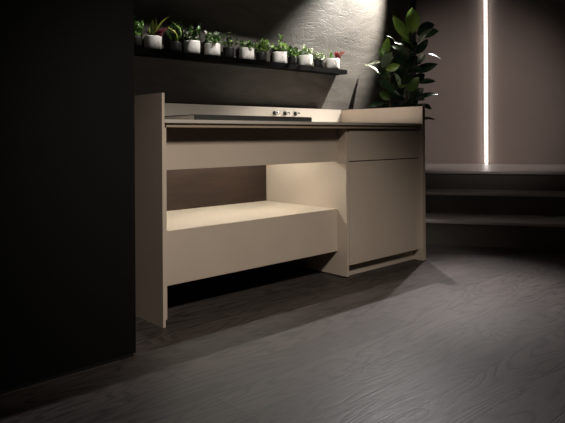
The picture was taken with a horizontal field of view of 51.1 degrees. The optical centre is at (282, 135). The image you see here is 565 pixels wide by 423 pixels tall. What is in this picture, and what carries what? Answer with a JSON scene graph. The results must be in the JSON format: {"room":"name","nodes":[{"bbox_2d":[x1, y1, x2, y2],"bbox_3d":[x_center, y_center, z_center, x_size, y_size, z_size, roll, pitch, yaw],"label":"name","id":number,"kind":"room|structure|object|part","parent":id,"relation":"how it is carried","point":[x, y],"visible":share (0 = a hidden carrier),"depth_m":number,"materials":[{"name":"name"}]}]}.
{"room":"kitchen","nodes":[
{"label":"kitchen","id":0,"kind":"room"},
{"bbox_2d":[0,0,135,390],"bbox_3d":[-1.974,-0.514,1.587,2.950,2.688,0.967,0,0,-43],"label":"wall","id":1,"kind":"structure","parent":0,"point":[68,279],"depth_m":2.06,"materials":[{"name":"black paint"}]},
{"bbox_2d":[0,353,132,393],"bbox_3d":[-1.644,0.833,1.234,2.938,0.013,0.012,0,0,-43],"label":"baseboard","id":2,"kind":"structure","parent":1,"relation":"attached to","point":[131,354],"depth_m":2.05,"materials":[{"name":"black wood"}]},
{"bbox_2d":[134,0,409,109],"bbox_3d":[-0.604,-0.516,3.623,4.530,2.700,0.140,0,0,-43],"label":"wall","id":3,"kind":"structure","parent":0,"point":[356,28],"depth_m":4.04,"materials":[{"name":"grey paint"}]},
{"bbox_2d":[134,47,346,74],"bbox_3d":[-0.362,-0.468,3.678,2.198,0.032,0.107,0,0,-43],"label":"wall shelf","id":4,"kind":"object","parent":3,"relation":"attached to","point":[138,51],"visible":0.64,"depth_m":3.67,"materials":[{"name":"black paint"}]},
{"bbox_2d":[134,15,144,47],"bbox_3d":[-0.816,-0.571,3.244,0.119,0.178,0.128,0,0,-26],"label":"potted plant","id":5,"kind":"object","parent":4,"relation":"on","point":[138,26],"visible":0.64,"depth_m":3.23,"materials":[{"name":"green plant"}]},
{"bbox_3d":[-0.814,-0.512,3.257,0.072,0.061,0.072,0,0,-43],"label":"pot","id":6,"kind":"part","parent":5,"relation":"part of","materials":[{"name":"black ceramic"}]},
{"bbox_2d":[144,16,173,49],"bbox_3d":[-0.693,-0.590,3.358,0.193,0.216,0.115,0,0,-43],"label":"potted plant","id":7,"kind":"object","parent":4,"relation":"on","point":[153,40],"visible":0.92,"depth_m":3.31,"materials":[{"name":"green plant"}]},
{"bbox_3d":[-0.734,-0.521,3.332,0.098,0.078,0.098,0,0,-43],"label":"pot","id":8,"kind":"part","parent":7,"relation":"part of","materials":[{"name":"white ceramic"}]},
{"bbox_2d":[167,20,182,51],"bbox_3d":[-0.626,-0.581,3.413,0.102,0.196,0.152,0,0,-43],"label":"potted plant","id":9,"kind":"object","parent":4,"relation":"on","point":[174,45],"visible":0.91,"depth_m":3.41,"materials":[{"name":"green plant"}]},
{"bbox_3d":[-0.625,-0.513,3.433,0.073,0.061,0.073,0,0,-43],"label":"pot","id":10,"kind":"part","parent":9,"relation":"part of","materials":[{"name":"black ceramic"}]},
{"bbox_2d":[180,23,200,53],"bbox_3d":[-0.533,-0.578,3.514,0.121,0.190,0.123,0,0,-43],"label":"potted plant","id":11,"kind":"object","parent":4,"relation":"on","point":[191,45],"visible":1,"depth_m":3.48,"materials":[{"name":"green plant"}]},
{"bbox_3d":[-0.540,-0.522,3.512,0.098,0.078,0.098,0,0,-43],"label":"pot","id":12,"kind":"part","parent":11,"relation":"part of","materials":[{"name":"white ceramic"}]},
{"bbox_2d":[204,31,225,55],"bbox_3d":[-0.418,-0.562,3.596,0.116,0.157,0.152,0,0,-43],"label":"potted plant","id":13,"kind":"object","parent":4,"relation":"on","point":[211,47],"visible":0.98,"depth_m":3.58,"materials":[{"name":"green plant"}]},
{"bbox_3d":[-0.432,-0.523,3.614,0.098,0.078,0.098,0,0,-43],"label":"pot","id":14,"kind":"part","parent":13,"relation":"part of","materials":[{"name":"white ceramic"}]},
{"bbox_2d":[221,32,237,57],"bbox_3d":[-0.330,-0.564,3.696,0.116,0.159,0.142,0,0,-43],"label":"potted plant","id":15,"kind":"object","parent":4,"relation":"on","point":[229,51],"visible":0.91,"depth_m":3.67,"materials":[{"name":"green plant"}]},
{"bbox_3d":[-0.339,-0.517,3.700,0.073,0.066,0.073,0,0,-43],"label":"pot","id":16,"kind":"part","parent":15,"relation":"part of","materials":[{"name":"black ceramic"}]},
{"bbox_2d":[239,40,255,59],"bbox_3d":[-0.228,-0.550,3.797,0.110,0.131,0.118,0,0,10],"label":"potted plant","id":17,"kind":"object","parent":4,"relation":"on","point":[246,50],"visible":0.97,"depth_m":3.76,"materials":[{"name":"green plant"}]},
{"bbox_3d":[-0.232,-0.524,3.800,0.098,0.078,0.098,0,0,-43],"label":"pot","id":18,"kind":"part","parent":17,"relation":"part of","materials":[{"name":"white ceramic"}]},
{"bbox_2d":[254,38,272,60],"bbox_3d":[-0.128,-0.564,3.884,0.156,0.156,0.082,0,0,14],"label":"potted plant","id":19,"kind":"object","parent":4,"relation":"on","point":[261,55],"visible":0.95,"depth_m":3.87,"materials":[{"name":"green plant"}]},
{"bbox_3d":[-0.141,-0.516,3.885,0.073,0.061,0.073,0,0,-43],"label":"pot","id":20,"kind":"part","parent":19,"relation":"part of","materials":[{"name":"black ceramic"}]},
{"bbox_2d":[271,34,288,62],"bbox_3d":[-0.018,-0.586,3.989,0.108,0.200,0.130,0,0,-43],"label":"potted plant","id":21,"kind":"object","parent":4,"relation":"on","point":[279,54],"visible":0.99,"depth_m":3.96,"materials":[{"name":"green plant"}]},
{"bbox_3d":[-0.021,-0.525,3.997,0.098,0.078,0.098,0,0,-43],"label":"pot","id":22,"kind":"part","parent":21,"relation":"part of","materials":[{"name":"white ceramic"}]},
{"bbox_2d":[286,45,303,63],"bbox_3d":[0.077,-0.557,4.061,0.097,0.140,0.152,0,0,-43],"label":"potted plant","id":23,"kind":"object","parent":4,"relation":"on","point":[292,54],"visible":0.92,"depth_m":4.05,"materials":[{"name":"green plant"}]},
{"bbox_3d":[0.063,-0.515,4.076,0.062,0.056,0.062,0,0,-43],"label":"pot","id":24,"kind":"part","parent":23,"relation":"part of","materials":[{"name":"black ceramic"}]},
{"bbox_2d":[299,43,314,65],"bbox_3d":[0.174,-0.567,4.152,0.101,0.160,0.155,0,0,-43],"label":"potted plant","id":25,"kind":"object","parent":4,"relation":"on","point":[306,58],"visible":0.9,"depth_m":4.12,"materials":[{"name":"green plant"}]},
{"bbox_3d":[0.160,-0.526,4.166,0.098,0.078,0.098,0,0,-43],"label":"pot","id":26,"kind":"part","parent":25,"relation":"part of","materials":[{"name":"white ceramic"}]},
{"bbox_2d":[311,52,326,66],"bbox_3d":[0.255,-0.547,4.241,0.114,0.118,0.116,0,0,17],"label":"potted plant","id":27,"kind":"object","parent":4,"relation":"on","point":[318,59],"visible":0.98,"depth_m":4.23,"materials":[{"name":"green plant"}]},
{"bbox_3d":[0.259,-0.518,4.258,0.073,0.061,0.073,0,0,-43],"label":"pot","id":28,"kind":"part","parent":27,"relation":"part of","materials":[{"name":"black ceramic"}]},
{"bbox_2d":[326,45,344,68],"bbox_3d":[0.386,-0.582,4.372,0.138,0.186,0.104,0,0,-43],"label":"potted plant","id":29,"kind":"object","parent":4,"relation":"on","point":[331,62],"visible":0.96,"depth_m":4.32,"materials":[{"name":"green plant"}]},
{"bbox_3d":[0.369,-0.527,4.361,0.098,0.078,0.098,0,0,-43],"label":"pot","id":30,"kind":"part","parent":29,"relation":"part of","materials":[{"name":"white ceramic"}]},
{"bbox_2d":[409,0,415,97],"bbox_3d":[1.082,-0.526,5.194,0.080,2.700,0.182,0,0,-43],"label":"trim","id":31,"kind":"structure","parent":3,"relation":"attached to","point":[412,3],"depth_m":5.12,"materials":[{"name":"grey metal"}]},
{"bbox_2d":[0,244,564,422],"bbox_3d":[1.239,0.853,4.199,11.200,0.060,8.400,0,0,-43],"label":"floor","id":32,"kind":"structure","parent":0,"point":[458,334],"depth_m":2.25,"materials":[{"name":"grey wood"}]},
{"bbox_2d":[134,93,337,327],"bbox_3d":[-0.319,0.322,3.254,1.244,1.020,0.740,0,0,-43],"label":"base unit","id":33,"kind":"object","parent":32,"relation":"on","point":[202,210],"visible":0.64,"depth_m":2.97,"materials":[{"name":"beige paint"}]},
{"bbox_3d":[-0.769,0.325,2.834,0.013,1.020,0.740,0,0,-43],"label":"panel","id":34,"kind":"part","parent":33,"relation":"part of","materials":[{"name":"beige paint"}]},
{"bbox_3d":[-0.762,0.386,2.844,0.010,0.838,0.736,0,0,-43],"label":"panel","id":35,"kind":"part","parent":33,"relation":"part of","materials":[{"name":"beige paint"}]},
{"bbox_3d":[-0.559,0.374,3.530,1.220,0.818,0.009,0,0,-43],"label":"panel","id":36,"kind":"part","parent":33,"relation":"part of","materials":[{"name":"brown wood"}]},
{"bbox_3d":[-0.347,0.438,3.302,1.217,0.008,0.612,0,0,-43],"label":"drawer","id":37,"kind":"part","parent":33,"relation":"part of","materials":[{"name":"beige paint"}]},
{"bbox_3d":[-0.130,0.556,3.071,1.217,0.248,0.020,0,0,-43],"label":"drawer","id":38,"kind":"part","parent":33,"relation":"part of","materials":[{"name":"beige paint"}]},
{"bbox_2d":[164,103,421,128],"bbox_3d":[-0.055,-0.115,3.511,1.958,0.150,0.752,0,0,-43],"label":"countertop","id":39,"kind":"structure","parent":33,"relation":"on","point":[321,118],"depth_m":3.52,"materials":[{"name":"beige metal"}]},
{"bbox_2d":[165,114,311,121],"bbox_3d":[-0.310,-0.087,3.208,0.780,0.028,0.544,0,0,-43],"label":"cooktop","id":40,"kind":"object","parent":39,"relation":"in","point":[193,116],"visible":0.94,"depth_m":2.92,"materials":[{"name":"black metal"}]},
{"bbox_3d":[-0.312,-0.098,3.210,0.776,0.004,0.535,0,0,-43],"label":"glass","id":41,"kind":"part","parent":40,"relation":"part of","materials":[{"name":"black glass"}]},
{"bbox_3d":[0.184,-0.051,3.264,1.947,0.019,0.056,0,0,-43],"label":"rail","id":42,"kind":"part","parent":39,"relation":"part of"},
{"bbox_2d":[266,106,425,276],"bbox_3d":[0.415,0.318,3.935,0.757,1.020,0.746,0,0,-43],"label":"base cabinet","id":43,"kind":"object","parent":32,"relation":"on","point":[375,185],"visible":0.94,"depth_m":3.66,"materials":[{"name":"beige paint"}]},
{"bbox_3d":[0.134,0.390,3.697,0.020,0.862,0.711,0,0,-43],"label":"panel","id":44,"kind":"part","parent":43,"relation":"part of","materials":[{"name":"beige paint"}]},
{"bbox_3d":[0.637,0.054,3.688,0.701,0.184,0.019,0,0,-43],"label":"drawer","id":45,"kind":"part","parent":43,"relation":"part of","materials":[{"name":"beige paint"}]},
{"bbox_3d":[0.639,0.453,3.688,0.701,0.602,0.019,0,0,-43],"label":"door","id":46,"kind":"part","parent":43,"relation":"part of","materials":[{"name":"beige paint"}]},
{"bbox_3d":[0.680,0.316,4.183,0.030,1.020,0.746,0,0,-43],"label":"panel","id":47,"kind":"part","parent":43,"relation":"part of","materials":[{"name":"beige paint"}]},
{"bbox_2d":[425,164,564,249],"bbox_3d":[2.268,0.560,5.243,5.204,0.513,2.118,0,0,15],"label":"shelving unit","id":48,"kind":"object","parent":32,"relation":"on","point":[478,205],"depth_m":4.76,"materials":[{"name":"grey wood"}]},
{"bbox_2d":[366,8,438,119],"bbox_3d":[0.932,-0.181,4.580,0.567,1.638,0.210,0,0,-2],"label":"rubber plant","id":49,"kind":"object","parent":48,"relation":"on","point":[410,62],"visible":0.83,"depth_m":4.57,"materials":[{"name":"green plant"}]},
{"bbox_3d":[0.976,-0.216,4.583,0.069,1.281,0.020,0,0,-6],"label":"stem","id":50,"kind":"part","parent":49,"relation":"part of","materials":[{"name":"green"}]},
{"bbox_3d":[1.007,-0.136,4.596,0.067,1.121,0.044,0,0,-4],"label":"stem","id":51,"kind":"part","parent":49,"relation":"part of","materials":[{"name":"green"}]},
{"bbox_2d":[416,0,564,164],"bbox_3d":[2.401,-0.534,6.366,6.714,2.700,0.120,0,0,15],"label":"wall","id":52,"kind":"structure","parent":0,"point":[527,37],"depth_m":6.33,"materials":[{"name":"beige paint"}]},
{"bbox_2d":[482,0,488,163],"bbox_3d":[2.179,-0.785,6.342,0.060,2.175,0.038,0,0,15],"label":"wall light","id":53,"kind":"object","parent":52,"relation":"attached to","point":[484,2],"visible":1,"depth_m":6.35,"materials":[{"name":"beige paint"}]},
{"bbox_2d":[484,0,487,163],"bbox_3d":[2.178,-0.785,6.340,0.024,2.171,0.034,0,0,15],"label":"diffuser","id":54,"kind":"object","parent":53,"relation":"attached to","point":[485,1],"depth_m":6.33,"materials":[{"name":"white plastic"}]}
]}

